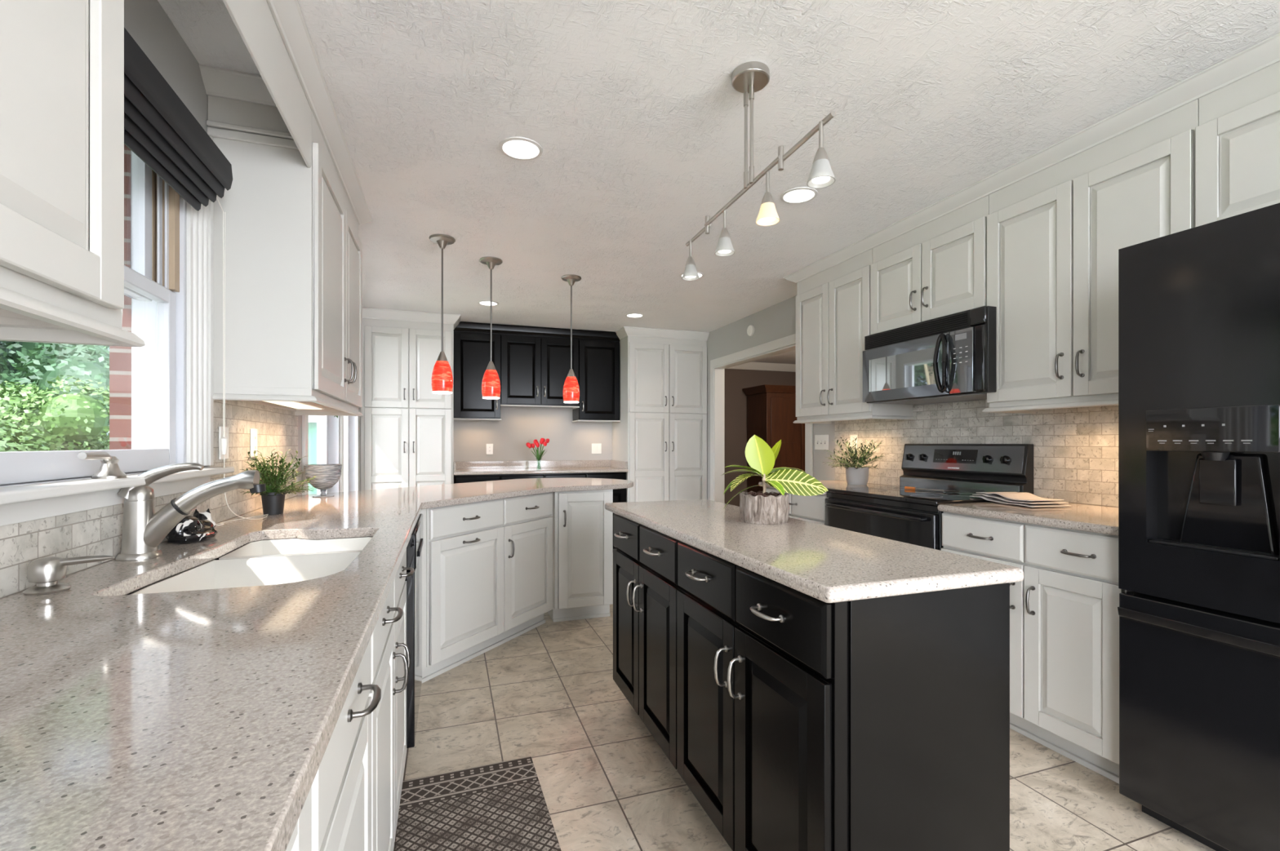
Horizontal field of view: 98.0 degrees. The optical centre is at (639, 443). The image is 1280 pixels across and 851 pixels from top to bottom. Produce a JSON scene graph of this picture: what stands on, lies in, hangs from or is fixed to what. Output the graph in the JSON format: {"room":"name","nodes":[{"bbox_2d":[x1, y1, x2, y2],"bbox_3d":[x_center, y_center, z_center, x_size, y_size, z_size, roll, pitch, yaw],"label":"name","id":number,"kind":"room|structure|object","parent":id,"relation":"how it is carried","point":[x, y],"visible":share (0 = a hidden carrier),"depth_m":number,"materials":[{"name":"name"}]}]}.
{"room":"kitchen","nodes":[
{"label":"kitchen","id":0,"kind":"room"},
{"bbox_2d":[109,143,131,449],"bbox_3d":[-1.802,0.045,2.367,0.060,2.900,7.550,0,0,-19],"label":"wall","id":1,"kind":"structure","parent":0,"point":[120,357],"depth_m":1.68,"materials":[{"name":"red brick"}]},
{"bbox_2d":[124,0,360,595],"bbox_3d":[-1.685,-0.025,2.318,0.130,2.440,7.380,0,0,-19],"label":"wall","id":2,"kind":"structure","parent":0,"point":[146,21],"depth_m":1.64,"materials":[{"name":"paint"}]},
{"bbox_2d":[0,0,145,347],"bbox_3d":[-0.691,-0.695,0.142,0.331,1.096,1.402,0,0,-19],"label":"upper cabinet","id":3,"kind":"object","parent":2,"relation":"attached to","point":[62,61],"visible":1,"depth_m":0.69,"materials":[{"name":"white paint"}]},
{"bbox_2d":[222,0,311,168],"bbox_3d":[-0.983,-1.085,1.408,0.018,0.207,1.220,0,0,-19],"label":"valance board","id":4,"kind":"object","parent":3,"relation":"attached to","point":[254,20],"visible":1,"depth_m":1.56,"materials":[{"name":"white paint"}]},
{"bbox_2d":[0,151,234,526],"bbox_3d":[-1.290,-0.438,1.288,0.205,1.174,1.275,0,0,-19],"label":"window","id":5,"kind":"structure","parent":2,"relation":"in","point":[169,282],"depth_m":1.67,"materials":[{"name":"paint"}]},
{"bbox_2d":[124,26,232,455],"bbox_3d":[-1.186,-0.425,1.308,0.116,0.930,1.146,0,0,-19],"label":"roman shade","id":6,"kind":"object","parent":5,"relation":"attached to","point":[159,128],"visible":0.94,"depth_m":1.41,"materials":[{"name":"black fabric"}]},
{"bbox_2d":[0,400,297,599],"bbox_3d":[-1.120,0.038,0.894,0.010,0.486,4.420,0,0,-19],"label":"tile backsplash","id":7,"kind":"structure","parent":2,"relation":"attached to","point":[97,531],"depth_m":1.37,"materials":[{"name":"tile"}]},
{"bbox_2d":[218,426,228,460],"bbox_3d":[-1.486,0.000,1.990,0.010,0.118,0.080,0,0,-19],"label":"switch plate","id":8,"kind":"object","parent":7,"relation":"attached to","point":[220,428],"visible":0.67,"depth_m":1.97,"materials":[{"name":"white plastic"}]},
{"bbox_2d":[250,428,257,457],"bbox_3d":[-1.593,0.000,2.296,0.009,0.118,0.074,0,0,-19],"label":"outlet","id":9,"kind":"object","parent":7,"relation":"attached to","point":[253,432],"visible":0.9,"depth_m":2.28,"materials":[{"name":"white plastic"}]},
{"bbox_2d":[206,95,363,416],"bbox_3d":[-1.471,-0.695,2.464,0.369,1.096,1.133,0,0,-19],"label":"upper cabinet","id":10,"kind":"object","parent":2,"relation":"attached to","point":[294,246],"depth_m":1.96,"materials":[{"name":"white paint"}]},
{"bbox_2d":[199,63,305,106],"bbox_3d":[-1.319,-1.212,1.903,0.291,0.064,0.065,0,0,-19],"label":"crown molding","id":11,"kind":"structure","parent":10,"relation":"attached to","point":[221,82],"depth_m":1.88,"materials":[{"name":"paint"}]},
{"bbox_2d":[262,400,324,409],"bbox_3d":[-1.517,-0.175,2.439,0.120,0.020,0.640,0,0,-19],"label":"light","id":12,"kind":"object","parent":10,"relation":"attached to","point":[296,405],"visible":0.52,"depth_m":2.47,"materials":[{"name":"white"}]},
{"bbox_2d":[302,415,343,495],"bbox_3d":[-2.143,0.131,3.651,0.163,2.132,1.204,0,0,-19],"label":"door","id":13,"kind":"structure","parent":2,"relation":"in","point":[330,429],"depth_m":4.12,"materials":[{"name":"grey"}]},
{"bbox_2d":[343,416,358,492],"bbox_3d":[-2.493,0.045,4.630,0.158,2.106,0.820,0,0,-19],"label":"window","id":14,"kind":"structure","parent":2,"relation":"in","point":[350,423],"depth_m":5.00,"materials":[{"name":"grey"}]},
{"bbox_2d":[266,0,372,224],"bbox_3d":[-1.046,-1.217,1.236,0.373,0.054,3.818,0,0,-19],"label":"crown molding","id":15,"kind":"structure","parent":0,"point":[287,15],"depth_m":1.93,"materials":[{"name":"paint"}]},
{"bbox_2d":[453,406,612,469],"bbox_3d":[-1.132,-0.025,6.358,3.547,2.440,0.100,0,0,-19],"label":"wall","id":16,"kind":"structure","parent":0,"point":[509,437],"depth_m":6.27,"materials":[{"name":"paint"}]},
{"bbox_2d":[453,331,502,422],"bbox_3d":[-1.730,-0.722,5.899,0.492,0.966,0.377,0,0,-19],"label":"wall cabinet","id":17,"kind":"object","parent":16,"relation":"attached to","point":[472,350],"visible":0.92,"depth_m":5.75,"materials":[{"name":"black paint"}]},
{"bbox_2d":[486,444,493,454],"bbox_3d":[-1.653,0.068,6.120,0.074,0.118,0.009,0,0,-19],"label":"outlet","id":18,"kind":"object","parent":16,"relation":"attached to","point":[489,446],"visible":1,"depth_m":6.12,"materials":[{"name":"white plastic"}]},
{"bbox_2d":[500,333,579,409],"bbox_3d":[-1.112,-0.797,6.111,0.858,0.816,0.377,0,0,-19],"label":"wall cabinet","id":19,"kind":"object","parent":16,"relation":"attached to","point":[535,370],"visible":0.91,"depth_m":5.95,"materials":[{"name":"black paint"}]},
{"bbox_2d":[362,307,709,341],"bbox_3d":[-0.954,-1.197,5.840,3.545,0.094,0.355,0,0,-19],"label":"crown molding","id":20,"kind":"structure","parent":19,"relation":"attached to","point":[463,326],"depth_m":5.91,"materials":[{"name":"white paint"}]},
{"bbox_2d":[572,338,620,422],"bbox_3d":[-0.495,-0.722,6.324,0.492,0.966,0.377,0,0,-19],"label":"wall cabinet","id":21,"kind":"object","parent":16,"relation":"attached to","point":[598,360],"visible":0.97,"depth_m":6.18,"materials":[{"name":"black paint"}]},
{"bbox_2d":[591,444,601,453],"bbox_3d":[-0.509,0.065,6.513,0.118,0.118,0.010,0,0,-19],"label":"switch plate","id":22,"kind":"object","parent":16,"relation":"attached to","point":[596,448],"visible":1,"depth_m":6.51,"materials":[{"name":"white plastic"}]},
{"bbox_2d":[157,0,1279,364],"bbox_3d":[1.611,-1.285,3.410,7.133,0.080,10.000,0,0,-19],"label":"ceiling","id":23,"kind":"structure","parent":0,"point":[634,111],"depth_m":2.12,"materials":[{"name":"white paint"}]},
{"bbox_2d":[428,234,455,394],"bbox_3d":[-1.202,-0.773,3.383,0.152,0.942,0.152,0,0,-19],"label":"pendant light","id":24,"kind":"object","parent":23,"relation":"hanging from","point":[442,380],"visible":1,"depth_m":3.35,"materials":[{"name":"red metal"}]},
{"bbox_2d":[477,300,498,306],"bbox_3d":[-1.347,-1.242,4.941,0.182,0.006,0.182,0,0,-19],"label":"recessed light","id":25,"kind":"object","parent":23,"relation":"in","point":[487,303],"visible":0.94,"depth_m":4.93,"materials":[{"name":"paint"}]},
{"bbox_2d":[479,256,502,399],"bbox_3d":[-1.013,-0.773,3.784,0.152,0.942,0.152,0,0,-19],"label":"pendant light","id":26,"kind":"object","parent":23,"relation":"hanging from","point":[491,384],"visible":1,"depth_m":3.75,"materials":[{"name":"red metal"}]},
{"bbox_2d":[498,136,542,159],"bbox_3d":[-0.503,-1.242,2.349,0.182,0.006,0.182,0,0,-19],"label":"recessed light","id":27,"kind":"object","parent":23,"relation":"in","point":[516,148],"visible":1,"depth_m":2.34,"materials":[{"name":"paint"}]},
{"bbox_2d":[560,274,581,403],"bbox_3d":[-0.516,-0.773,4.178,0.152,0.942,0.152,0,0,-19],"label":"pendant light","id":28,"kind":"object","parent":23,"relation":"hanging from","point":[571,388],"visible":1,"depth_m":4.14,"materials":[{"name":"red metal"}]},
{"bbox_2d":[625,313,644,317],"bbox_3d":[-0.052,-1.242,5.413,0.182,0.006,0.182,0,0,-19],"label":"recessed light","id":29,"kind":"object","parent":23,"relation":"in","point":[628,315],"visible":1,"depth_m":5.41,"materials":[{"name":"paint"}]},
{"bbox_2d":[679,271,704,278],"bbox_3d":[0.384,-1.242,4.120,0.182,0.006,0.182,0,0,-19],"label":"recessed light","id":30,"kind":"object","parent":23,"relation":"in","point":[700,274],"visible":0.33,"depth_m":4.10,"materials":[{"name":"paint"}]},
{"bbox_2d":[681,61,835,280],"bbox_3d":[0.336,-0.984,1.989,0.126,0.522,1.040,0,0,-17],"label":"track light","id":31,"kind":"object","parent":23,"relation":"attached to","point":[751,77],"visible":1,"depth_m":1.84,"materials":[{"name":"silver metal"}]},
{"bbox_2d":[780,186,817,204],"bbox_3d":[0.797,-1.242,2.792,0.182,0.006,0.182,0,0,-19],"label":"recessed light","id":32,"kind":"object","parent":23,"relation":"in","point":[800,194],"visible":1,"depth_m":2.79,"materials":[{"name":"paint"}]},
{"bbox_2d":[724,368,795,506],"bbox_3d":[2.645,-0.025,6.253,3.325,2.440,5.300,0,0,-19],"label":"wall","id":33,"kind":"structure","parent":0,"point":[735,380],"depth_m":8.55,"materials":[{"name":"grey paint"}]},
{"bbox_2d":[725,362,795,372],"bbox_3d":[1.791,-1.190,8.607,3.186,0.109,0.090,0,0,-19],"label":"trim","id":34,"kind":"structure","parent":33,"relation":"attached to","point":[748,366],"depth_m":8.66,"materials":[{"name":"paint"}]},
{"bbox_2d":[393,604,1215,850],"bbox_3d":[0.264,1.225,2.275,3.847,0.060,8.730,0,0,-19],"label":"floor","id":35,"kind":"structure","parent":0,"point":[548,694],"depth_m":2.10,"materials":[{"name":"tile"}]},
{"bbox_2d":[285,786,311,850],"bbox_3d":[-0.441,0.755,-0.117,0.634,0.883,1.305,0,0,-19],"label":"base cabinet","id":36,"kind":"object","parent":35,"relation":"on","point":[300,840],"visible":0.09,"depth_m":0.56,"materials":[{"name":"white paint"}]},
{"bbox_2d":[0,478,633,850],"bbox_3d":[-0.338,0.297,1.772,2.059,0.032,5.371,0,0,-19],"label":"countertop","id":37,"kind":"structure","parent":36,"relation":"on","point":[197,720],"depth_m":0.65,"materials":[{"name":"stone"}]},
{"bbox_2d":[22,555,114,595],"bbox_3d":[-1.089,0.248,1.063,0.132,0.064,0.064,0,0,-19],"label":"soap dispenser","id":38,"kind":"object","parent":37,"relation":"on","point":[46,572],"visible":1,"depth_m":1.04,"materials":[{"name":"silver metal"}]},
{"bbox_2d":[115,462,266,561],"bbox_3d":[-1.122,0.165,1.401,0.308,0.231,0.086,0,0,-19],"label":"faucet","id":39,"kind":"object","parent":37,"relation":"on","point":[144,529],"visible":0.96,"depth_m":1.36,"materials":[{"name":"silver metal"}]},
{"bbox_2d":[164,508,217,543],"bbox_3d":[-1.300,0.240,1.620,0.107,0.079,0.196,0,0,-19],"label":"cat figurine","id":40,"kind":"object","parent":37,"relation":"on","point":[200,526],"visible":0.86,"depth_m":1.57,"materials":[{"name":"ceramic"}]},
{"bbox_2d":[216,454,268,525],"bbox_3d":[-1.428,0.152,2.037,0.091,0.255,0.409,0,0,-8],"label":"cord","id":41,"kind":"object","parent":37,"relation":"on","point":[221,523],"visible":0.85,"depth_m":1.92,"materials":[{"name":"white plastic"}]},
{"bbox_2d":[130,537,372,595],"bbox_3d":[-0.946,0.412,1.455,0.416,0.200,0.802,0,0,-19],"label":"sink","id":42,"kind":"object","parent":37,"relation":"in","point":[276,562],"visible":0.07,"depth_m":1.53,"materials":[{"name":"white ceramic"}]},
{"bbox_2d":[239,448,320,515],"bbox_3d":[-1.413,0.152,2.211,0.267,0.258,0.309,0,0,-19],"label":"potted plant","id":43,"kind":"object","parent":37,"relation":"on","point":[273,499],"visible":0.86,"depth_m":2.18,"materials":[{"name":"green plant"}]},
{"bbox_2d":[303,464,342,497],"bbox_3d":[-1.666,0.197,2.927,0.176,0.167,0.176,0,0,-19],"label":"footed bowl","id":44,"kind":"object","parent":37,"relation":"on","point":[330,474],"visible":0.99,"depth_m":2.87,"materials":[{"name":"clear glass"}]},
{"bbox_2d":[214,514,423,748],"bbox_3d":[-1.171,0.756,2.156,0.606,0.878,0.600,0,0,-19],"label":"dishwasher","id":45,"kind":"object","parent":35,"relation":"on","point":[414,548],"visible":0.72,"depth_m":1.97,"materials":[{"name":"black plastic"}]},
{"bbox_2d":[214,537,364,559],"bbox_3d":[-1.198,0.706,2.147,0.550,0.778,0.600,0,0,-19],"label":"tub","id":46,"kind":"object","parent":45,"relation":"in","point":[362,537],"depth_m":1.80,"materials":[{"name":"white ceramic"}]},
{"bbox_2d":[311,637,381,850],"bbox_3d":[-0.716,0.755,0.739,0.672,0.883,0.487,0,0,-19],"label":"base cabinet","id":47,"kind":"object","parent":35,"relation":"on","point":[341,786],"visible":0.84,"depth_m":0.82,"materials":[{"name":"white paint"}]},
{"bbox_2d":[368,549,414,850],"bbox_3d":[-0.948,0.755,1.415,0.672,0.883,0.939,0,0,-19],"label":"base cabinet","id":48,"kind":"object","parent":35,"relation":"on","point":[390,653],"visible":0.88,"depth_m":1.40,"materials":[{"name":"white paint"}]},
{"bbox_2d":[360,318,453,490],"bbox_3d":[-2.294,-0.023,5.551,0.818,2.440,0.667,0,0,-19],"label":"pantry cabinet","id":49,"kind":"object","parent":35,"relation":"on","point":[407,428],"visible":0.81,"depth_m":5.26,"materials":[{"name":"white paint"}]},
{"bbox_2d":[420,509,426,671],"bbox_3d":[-1.279,0.754,2.638,0.500,0.881,0.378,0,0,-19],"label":"cabinet filler","id":50,"kind":"object","parent":35,"relation":"on","point":[423,511],"visible":0.06,"depth_m":2.67,"materials":[{"name":"white paint"}]},
{"bbox_2d":[394,756,560,850],"bbox_3d":[-0.468,1.191,1.610,0.455,0.007,0.900,0,0,-21],"label":"kitchen rug","id":51,"kind":"object","parent":35,"relation":"on","point":[500,806],"visible":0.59,"depth_m":1.78,"materials":[{"name":"grey fabric"}]},
{"bbox_2d":[422,492,552,683],"bbox_3d":[-1.004,0.755,3.288,0.558,0.883,1.062,0,0,26],"label":"base cabinet","id":52,"kind":"object","parent":35,"relation":"on","point":[489,563],"visible":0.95,"depth_m":3.06,"materials":[{"name":"white paint"}]},
{"bbox_2d":[453,472,626,549],"bbox_3d":[-1.070,0.755,5.991,1.775,0.883,0.623,0,0,-19],"label":"base cabinet","id":53,"kind":"object","parent":35,"relation":"on","point":[619,495],"visible":0.08,"depth_m":5.77,"materials":[{"name":"black paint"}]},
{"bbox_2d":[453,460,627,475],"bbox_3d":[-1.069,0.257,5.988,1.779,0.113,0.638,0,0,-19],"label":"countertop","id":54,"kind":"structure","parent":53,"relation":"on","point":[469,468],"depth_m":6.07,"materials":[{"name":"stone"}]},
{"bbox_2d":[525,438,549,469],"bbox_3d":[-1.069,0.114,5.826,0.240,0.333,0.151,0,0,-19],"label":"tulip vase","id":55,"kind":"object","parent":54,"relation":"on","point":[542,441],"visible":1,"depth_m":5.80,"materials":[{"name":"clear glass"}]},
{"bbox_2d":[547,489,613,622],"bbox_3d":[-0.444,0.755,3.920,0.395,0.883,0.558,0,0,-19],"label":"base cabinet","id":56,"kind":"object","parent":35,"relation":"on","point":[583,528],"visible":0.89,"depth_m":3.70,"materials":[{"name":"white paint"}]},
{"bbox_2d":[612,335,706,502],"bbox_3d":[0.224,-0.023,6.418,0.940,2.440,0.667,0,0,-19],"label":"pantry cabinet","id":57,"kind":"object","parent":35,"relation":"on","point":[660,433],"visible":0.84,"depth_m":6.15,"materials":[{"name":"white paint"}]},
{"bbox_2d":[765,487,828,525],"bbox_3d":[1.278,0.755,3.772,0.671,0.883,0.700,0,0,-19],"label":"base cabinet","id":58,"kind":"object","parent":35,"relation":"on","point":[807,508],"visible":0.15,"depth_m":3.51,"materials":[{"name":"white paint"}]},
{"bbox_2d":[758,480,893,495],"bbox_3d":[1.283,0.297,3.784,0.655,0.032,0.741,0,0,-19],"label":"countertop","id":59,"kind":"structure","parent":58,"relation":"on","point":[828,483],"depth_m":3.71,"materials":[{"name":"stone"}]},
{"bbox_2d":[822,437,886,485],"bbox_3d":[1.418,0.119,3.747,0.335,0.322,0.458,0,0,-19],"label":"potted plant","id":60,"kind":"object","parent":59,"relation":"on","point":[856,474],"visible":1,"depth_m":3.72,"materials":[{"name":"green plant"}]},
{"bbox_2d":[613,513,1009,850],"bbox_3d":[0.348,0.754,1.912,0.550,0.881,1.541,0,0,-19],"label":"kitchen island","id":61,"kind":"object","parent":35,"relation":"on","point":[796,721],"visible":0.97,"depth_m":1.24,"materials":[{"name":"black paint"}]},
{"bbox_2d":[604,499,1023,603],"bbox_3d":[0.347,0.297,1.933,0.528,0.032,1.642,0,0,-19],"label":"island countertop","id":62,"kind":"structure","parent":61,"relation":"on","point":[826,564],"depth_m":1.41,"materials":[{"name":"stone"}]},
{"bbox_2d":[720,435,827,524],"bbox_3d":[0.462,0.126,2.000,0.339,0.310,0.227,0,0,-19],"label":"plant","id":63,"kind":"object","parent":62,"relation":"on","point":[760,508],"visible":1,"depth_m":1.97,"materials":[{"name":"green plant"}]},
{"bbox_2d":[825,444,1033,551],"bbox_3d":[1.506,0.585,3.037,0.697,1.160,0.808,0,0,-19],"label":"range","id":64,"kind":"object","parent":35,"relation":"on","point":[912,517],"visible":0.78,"depth_m":2.96,"materials":[{"name":"black metal"}]},
{"bbox_2d":[826,485,991,506],"bbox_3d":[1.506,0.280,3.037,0.577,0.021,0.808,0,0,-19],"label":"cooktop","id":65,"kind":"object","parent":64,"relation":"in","point":[895,495],"depth_m":2.95,"materials":[{"name":"black glass"}]},
{"bbox_2d":[904,486,959,493],"bbox_3d":[1.629,0.261,3.111,0.056,0.018,0.305,0,0,-34],"label":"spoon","id":66,"kind":"object","parent":64,"relation":"on","point":[905,487],"visible":1,"depth_m":3.11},
{"bbox_2d":[942,489,959,493],"bbox_3d":[1.690,0.262,3.022,0.056,0.012,0.090,0,0,-34],"label":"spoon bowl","id":67,"kind":"object","parent":66,"relation":"on","point":[946,491],"depth_m":3.00,"materials":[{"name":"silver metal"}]},
{"bbox_2d":[941,511,1130,784],"bbox_3d":[1.782,0.755,2.311,0.671,0.883,0.735,0,0,-19],"label":"base cabinet","id":68,"kind":"object","parent":35,"relation":"on","point":[1064,617],"visible":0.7,"depth_m":2.06,"materials":[{"name":"white paint"}]},
{"bbox_2d":[937,502,1118,536],"bbox_3d":[1.793,0.297,2.304,0.655,0.032,0.758,0,0,-19],"label":"countertop","id":69,"kind":"structure","parent":68,"relation":"on","point":[1104,520],"depth_m":2.22,"materials":[{"name":"stone"}]},
{"bbox_2d":[969,492,1071,507],"bbox_3d":[1.754,0.256,2.584,0.200,0.043,0.360,0,0,-9],"label":"dish towel","id":70,"kind":"object","parent":69,"relation":"on","point":[1024,499],"visible":1,"depth_m":2.54,"materials":[{"name":"fabric"}]},
{"bbox_2d":[1117,203,1279,850],"bbox_3d":[1.995,0.282,1.481,0.753,1.825,0.906,0,0,-19],"label":"refrigerator","id":71,"kind":"object","parent":35,"relation":"on","point":[1199,306],"visible":1,"depth_m":1.60,"materials":[{"name":"black metal"}]},
{"bbox_2d":[706,295,1116,507],"bbox_3d":[1.997,-0.025,2.872,0.100,2.440,8.730,0,0,-19],"label":"wall","id":72,"kind":"structure","parent":0,"point":[778,321],"depth_m":5.16,"materials":[{"name":"paint"}]},
{"bbox_2d":[746,324,754,336],"bbox_3d":[1.066,-1.086,5.370,0.032,0.104,0.104,0,0,-19],"label":"detector","id":73,"kind":"object","parent":72,"relation":"attached to","point":[750,331],"visible":1,"depth_m":5.34,"materials":[{"name":"white plastic"}]},
{"bbox_2d":[710,333,813,503],"bbox_3d":[1.140,0.138,5.351,0.130,2.115,1.829,0,0,-19],"label":"doorway","id":74,"kind":"structure","parent":72,"relation":"in","point":[787,344],"depth_m":6.11,"materials":[{"name":"paint"}]},
{"bbox_2d":[814,435,828,450],"bbox_3d":[1.421,-0.005,4.366,0.016,0.118,0.165,0,0,-19],"label":"switch plate","id":75,"kind":"object","parent":72,"relation":"attached to","point":[821,442],"visible":1,"depth_m":4.36,"materials":[{"name":"white plastic"}]},
{"bbox_2d":[793,248,915,423],"bbox_3d":[1.419,-0.695,3.811,0.382,1.096,0.819,0,0,-19],"label":"upper cabinet","id":76,"kind":"object","parent":72,"relation":"attached to","point":[833,304],"visible":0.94,"depth_m":3.71,"materials":[{"name":"white paint"}]},
{"bbox_2d":[870,195,989,334],"bbox_3d":[1.672,-0.945,3.076,0.382,0.596,0.773,0,0,-19],"label":"upper cabinet","id":77,"kind":"object","parent":72,"relation":"attached to","point":[937,268],"visible":0.66,"depth_m":2.97,"materials":[{"name":"white paint"}]},
{"bbox_2d":[862,306,996,404],"bbox_3d":[1.640,-0.438,3.021,0.462,0.406,0.800,0,0,-19],"label":"microwave","id":78,"kind":"object","parent":77,"relation":"attached to","point":[952,357],"visible":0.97,"depth_m":2.86,"materials":[{"name":"black plastic"}]},
{"bbox_2d":[835,400,1118,507],"bbox_3d":[1.999,0.023,2.698,0.010,0.516,3.200,0,0,-19],"label":"tile backsplash","id":79,"kind":"structure","parent":72,"relation":"attached to","point":[1076,450],"depth_m":2.78,"materials":[{"name":"tile"}]},
{"bbox_2d":[849,435,857,451],"bbox_3d":[1.538,0.000,4.004,0.009,0.118,0.074,0,0,-19],"label":"outlet","id":80,"kind":"object","parent":79,"relation":"attached to","point":[851,437],"visible":0.6,"depth_m":4.00,"materials":[{"name":"white plastic"}]},
{"bbox_2d":[783,32,1279,283],"bbox_3d":[1.817,-1.217,2.636,0.394,0.054,3.401,0,0,-19],"label":"crown molding","id":81,"kind":"structure","parent":72,"relation":"attached to","point":[1259,56],"depth_m":2.23,"materials":[{"name":"paint"}]},
{"bbox_2d":[982,98,1199,413],"bbox_3d":[1.926,-0.695,2.338,0.382,1.096,0.826,0,0,-19],"label":"upper cabinet","id":82,"kind":"object","parent":72,"relation":"attached to","point":[1055,234],"visible":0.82,"depth_m":2.27,"materials":[{"name":"white paint"}]},
{"bbox_2d":[1195,61,1279,226],"bbox_3d":[2.227,-0.964,1.522,0.343,0.558,0.952,0,0,-19],"label":"upper cabinet","id":83,"kind":"object","parent":72,"relation":"attached to","point":[1237,133],"visible":0.59,"depth_m":1.81,"materials":[{"name":"white paint"}]},
{"bbox_3d":[2.645,1.225,6.253,3.325,0.060,5.300,0,0,-19],"label":"floor","id":84,"kind":"structure","parent":0,"visible":0},
{"bbox_2d":[742,384,804,493],"bbox_3d":[2.302,0.180,8.469,1.320,2.030,0.645,0,0,-19],"label":"armoire","id":85,"kind":"object","parent":84,"relation":"on","point":[771,409],"visible":0.27,"depth_m":8.16,"materials":[{"name":"brown wood"}]},
{"label":"outside","id":86,"kind":"structure","parent":0,"visible":0},
{"bbox_3d":[-24.255,1.525,7.509,39.027,0.060,50.000,0,0,-19],"label":"ground","id":87,"kind":"structure","parent":86,"visible":0},
{"bbox_2d":[0,422,56,452],"bbox_3d":[-4.541,0.484,2.909,2.202,2.037,2.485,0,0,-40],"label":"shrub","id":88,"kind":"object","parent":87,"relation":"on","point":[20,433],"visible":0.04,"depth_m":3.40,"materials":[{"name":"green plant"}]},
{"bbox_2d":[0,375,109,451],"bbox_3d":[-6.257,0.369,5.419,2.374,2.282,2.532,0,0,2],"label":"shrub","id":89,"kind":"object","parent":87,"relation":"on","point":[69,421],"visible":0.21,"depth_m":5.31,"materials":[{"name":"green plant"}]},
{"bbox_2d":[0,341,109,444],"bbox_3d":[-10.765,-2.469,8.863,6.898,7.933,7.182,0,0,11],"label":"tree","id":90,"kind":"object","parent":87,"relation":"on","point":[27,363],"visible":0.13,"depth_m":8.02,"materials":[{"name":"green plant"}]},
{"bbox_2d":[308,415,316,494],"bbox_3d":[-6.319,0.195,10.515,2.300,2.600,2.400,0,0,-19],"label":"garden shed","id":91,"kind":"object","parent":87,"relation":"on","point":[312,419],"visible":0.02,"depth_m":9.67,"materials":[{"name":"white"}]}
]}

